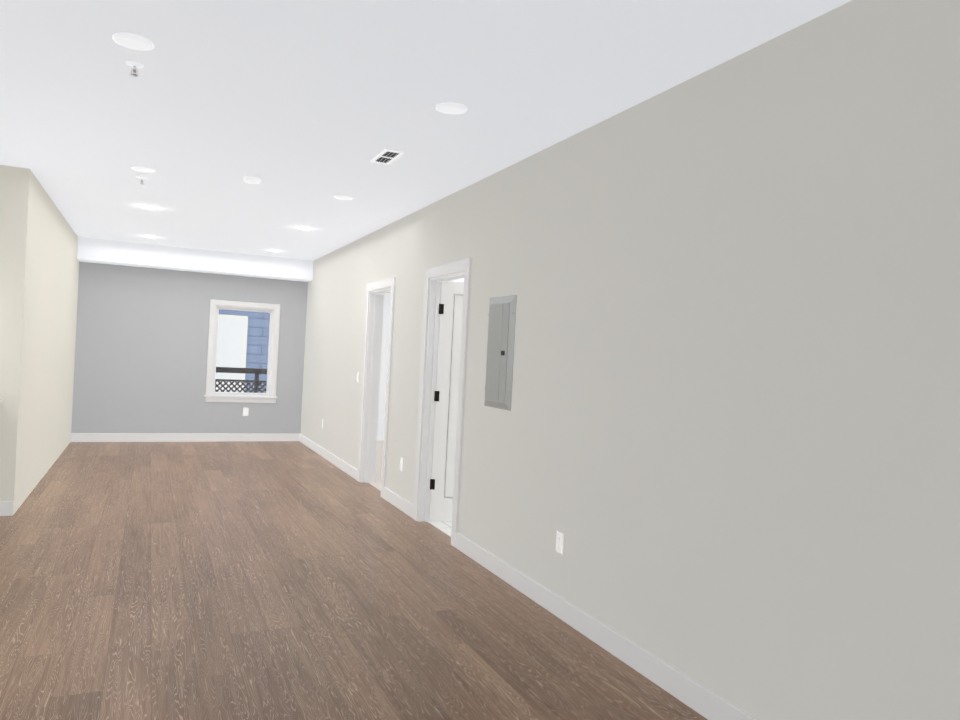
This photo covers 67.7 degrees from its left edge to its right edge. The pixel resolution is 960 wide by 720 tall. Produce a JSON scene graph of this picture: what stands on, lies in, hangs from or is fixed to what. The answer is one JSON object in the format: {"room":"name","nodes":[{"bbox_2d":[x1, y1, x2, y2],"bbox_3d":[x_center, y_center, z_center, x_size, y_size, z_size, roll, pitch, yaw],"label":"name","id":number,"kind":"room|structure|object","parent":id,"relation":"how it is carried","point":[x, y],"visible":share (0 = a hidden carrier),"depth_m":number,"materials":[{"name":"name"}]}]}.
{"room":"empty living room","nodes":[
{"label":"empty living room","id":0,"kind":"room"},
{"bbox_2d":[0,165,78,514],"bbox_3d":[-5.918,-0.265,7.060,3.000,2.740,4.480,3,0,-25],"label":"wall","id":1,"kind":"structure","parent":0,"point":[39,269],"depth_m":6.19,"materials":[{"name":"paint"}]},
{"bbox_2d":[0,501,13,515],"bbox_3d":[-3.853,1.162,5.577,0.370,0.115,0.015,3,0,-25],"label":"baseboard","id":2,"kind":"structure","parent":1,"relation":"attached to","point":[6,507],"depth_m":5.63,"materials":[{"name":"white wood"}]},
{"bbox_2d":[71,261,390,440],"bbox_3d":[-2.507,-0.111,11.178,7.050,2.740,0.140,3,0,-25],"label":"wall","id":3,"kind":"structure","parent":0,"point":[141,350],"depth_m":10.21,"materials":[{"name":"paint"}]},
{"bbox_2d":[71,433,299,441],"bbox_3d":[-4.174,1.122,10.361,3.050,0.115,0.015,3,0,-25],"label":"baseboard","id":4,"kind":"structure","parent":3,"relation":"attached to","point":[75,437],"depth_m":10.26,"materials":[{"name":"white wood"}]},
{"bbox_2d":[204,300,279,402],"bbox_3d":[-3.533,-0.116,10.678,1.030,1.490,0.190,3,0,-25],"label":"window frame","id":5,"kind":"structure","parent":3,"relation":"attached to","point":[270,398],"depth_m":10.62,"materials":[{"name":"white wood"}]},
{"bbox_2d":[212,306,272,395],"bbox_3d":[-3.551,-0.124,10.719,0.820,1.305,0.040,3,0,-25],"label":"window","id":6,"kind":"structure","parent":3,"relation":"in","point":[218,308],"depth_m":10.71,"materials":[{"name":"white"}]},
{"bbox_2d":[243,408,247,415],"bbox_3d":[-3.492,0.773,10.668,0.072,0.116,0.008,3,0,-25],"label":"electrical outlet","id":7,"kind":"object","parent":3,"relation":"attached to","point":[245,411],"visible":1,"depth_m":10.66,"materials":[{"name":"white plastic"}]},
{"bbox_2d":[0,441,707,719],"bbox_3d":[-1.337,1.398,5.163,9.870,0.104,12.120,3,0,-25],"label":"floor","id":8,"kind":"structure","parent":0,"point":[253,580],"depth_m":3.92,"materials":[{"name":"brown wood"}]},
{"bbox_2d":[0,0,851,260],"bbox_3d":[-1.129,-1.434,5.179,10.010,0.100,12.120,3,0,-25],"label":"ceiling","id":9,"kind":"structure","parent":0,"point":[305,111],"depth_m":3.67,"materials":[{"name":"paint"}]},
{"bbox_2d":[112,32,154,50],"bbox_3d":[-1.512,-1.387,3.126,0.168,0.012,0.168,3,0,-25],"label":"recessed light","id":10,"kind":"object","parent":9,"relation":"in","point":[133,41],"visible":1,"depth_m":3.10,"materials":[{"name":"white plastic"}]},
{"bbox_2d":[125,61,143,76],"bbox_3d":[-1.635,-1.374,3.389,0.080,0.053,0.080,3,0,-25],"label":"sprinkler","id":11,"kind":"object","parent":9,"relation":"attached to","point":[135,65],"visible":1,"depth_m":3.38,"materials":[{"name":"white metal"}]},
{"bbox_2d":[137,176,146,184],"bbox_3d":[-2.719,-1.441,5.757,0.080,0.053,0.080,3,0,-25],"label":"sprinkler","id":12,"kind":"object","parent":9,"relation":"attached to","point":[141,180],"visible":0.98,"depth_m":5.75,"materials":[{"name":"white metal"}]},
{"bbox_2d":[131,166,155,172],"bbox_3d":[-2.571,-1.452,5.470,0.168,0.012,0.168,3,0,-25],"label":"recessed light","id":13,"kind":"object","parent":9,"relation":"in","point":[143,169],"visible":1,"depth_m":5.44,"materials":[{"name":"white plastic"}]},
{"bbox_2d":[140,205,158,209],"bbox_3d":[-3.239,-1.494,7.018,0.174,0.012,0.174,3,0,-25],"label":"recessed light","id":14,"kind":"object","parent":9,"relation":"in","point":[149,207],"visible":1,"depth_m":6.98,"materials":[{"name":"white plastic"}]},
{"bbox_2d":[142,235,157,237],"bbox_3d":[-4.147,-1.550,8.995,0.174,0.012,0.174,3,0,-25],"label":"recessed light","id":15,"kind":"object","parent":9,"relation":"in","point":[149,236],"visible":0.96,"depth_m":8.95,"materials":[{"name":"white plastic"}]},
{"bbox_2d":[77,237,312,281],"bbox_3d":[-3.963,-1.409,10.207,3.080,0.286,0.340,3,0,-25],"label":"soffit beam","id":16,"kind":"structure","parent":9,"relation":"attached to","point":[144,255],"depth_m":10.01,"materials":[{"name":"paint"}]},
{"bbox_2d":[243,176,260,183],"bbox_3d":[-1.776,-1.399,5.580,0.130,0.038,0.130,3,0,-25],"label":"smoke detector","id":17,"kind":"object","parent":9,"relation":"attached to","point":[251,180],"visible":1,"depth_m":5.54,"materials":[{"name":"white plastic"}]},
{"bbox_2d":[296,226,311,229],"bbox_3d":[-1.909,-1.430,7.778,0.174,0.012,0.174,3,0,-25],"label":"recessed light","id":18,"kind":"object","parent":9,"relation":"in","point":[303,228],"visible":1,"depth_m":7.74,"materials":[{"name":"white plastic"}]},
{"bbox_2d":[333,195,352,199],"bbox_3d":[-1.171,-1.384,6.111,0.168,0.012,0.168,3,0,-25],"label":"recessed light","id":19,"kind":"object","parent":9,"relation":"in","point":[342,197],"visible":1,"depth_m":6.08,"materials":[{"name":"white plastic"}]},
{"bbox_2d":[370,149,403,164],"bbox_3d":[-0.621,-1.352,4.773,0.130,0.008,0.340,3,0,-25],"label":"ceiling vent","id":20,"kind":"object","parent":9,"relation":"in","point":[386,156],"visible":1,"depth_m":4.76,"materials":[{"name":"white metal"}]},
{"bbox_2d":[436,102,467,113],"bbox_3d":[-0.149,-1.321,3.766,0.168,0.012,0.168,3,0,-25],"label":"recessed light","id":21,"kind":"object","parent":9,"relation":"in","point":[451,108],"visible":1,"depth_m":3.74,"materials":[{"name":"white plastic"}]},
{"bbox_2d":[300,0,959,719],"bbox_3d":[-0.162,0.035,5.665,0.140,2.740,12.120,3,0,-25],"label":"wall","id":22,"kind":"structure","parent":0,"point":[718,446],"depth_m":2.89,"materials":[{"name":"paint"}]},
{"bbox_2d":[300,434,357,479],"bbox_3d":[-2.062,1.234,9.464,0.019,0.115,3.415,3,0,-25],"label":"baseboard","id":23,"kind":"structure","parent":22,"relation":"attached to","point":[350,470],"depth_m":9.09,"materials":[{"name":"white wood"}]},
{"bbox_2d":[357,277,395,497],"bbox_3d":[-1.021,0.265,7.501,0.176,2.175,0.970,3,0,-25],"label":"door frame","id":24,"kind":"structure","parent":22,"relation":"attached to","point":[377,291],"depth_m":7.83,"materials":[{"name":"white wood"}]},
{"bbox_2d":[383,487,413,517],"bbox_3d":[-0.755,1.314,6.631,0.015,0.115,0.885,3,0,-25],"label":"baseboard","id":25,"kind":"structure","parent":22,"relation":"attached to","point":[399,502],"depth_m":6.60,"materials":[{"name":"white wood"}]},
{"bbox_2d":[400,457,402,470],"bbox_3d":[-0.728,0.963,6.615,0.008,0.116,0.072,3,0,-25],"label":"electrical outlet","id":26,"kind":"object","parent":22,"relation":"attached to","point":[401,464],"visible":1,"depth_m":6.60,"materials":[{"name":"white plastic"}]},
{"bbox_2d":[413,258,471,546],"bbox_3d":[-0.251,0.313,5.828,0.176,2.175,0.945,3,0,-25],"label":"door frame","id":27,"kind":"structure","parent":22,"relation":"attached to","point":[436,277],"depth_m":6.14,"materials":[{"name":"white wood"}]},
{"bbox_2d":[430,281,463,521],"bbox_3d":[-0.014,0.368,6.128,0.672,2.062,0.418,3,0,-25],"label":"door leaf","id":28,"kind":"structure","parent":22,"relation":"in","point":[446,405],"depth_m":6.15,"materials":[{"name":"white wood"}]},
{"bbox_2d":[484,295,516,410],"bbox_3d":[0.124,-0.052,4.850,0.030,0.759,0.405,3,0,-25],"label":"box","id":29,"kind":"object","parent":22,"relation":"attached to","point":[500,351],"visible":1,"depth_m":4.80,"materials":[{"name":"grey metal"}]},
{"bbox_2d":[556,531,563,554],"bbox_3d":[0.450,1.035,4.054,0.008,0.116,0.072,3,0,-25],"label":"electrical outlet","id":30,"kind":"object","parent":22,"relation":"attached to","point":[559,541],"visible":1,"depth_m":4.05,"materials":[{"name":"white plastic"}]},
{"bbox_2d":[455,532,755,719],"bbox_3d":[0.993,1.422,2.831,0.015,0.115,5.595,3,0,-25],"label":"baseboard","id":31,"kind":"structure","parent":22,"relation":"attached to","point":[706,703],"depth_m":3.53,"materials":[{"name":"white wood"}]},
{"label":"outside","id":32,"kind":"structure","parent":0,"visible":0},
{"bbox_2d":[215,309,269,392],"bbox_3d":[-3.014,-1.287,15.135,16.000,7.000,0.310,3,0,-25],"label":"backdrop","id":33,"kind":"structure","parent":32,"point":[258,352],"depth_m":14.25,"materials":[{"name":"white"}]},
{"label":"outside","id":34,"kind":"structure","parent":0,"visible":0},
{"bbox_2d":[215,367,266,392],"bbox_3d":[-3.191,0.828,12.310,6.560,1.315,0.060,3,0,-25],"label":"railing","id":35,"kind":"object","parent":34,"point":[257,371],"depth_m":11.92,"materials":[{"name":"grey metal"}]}
]}

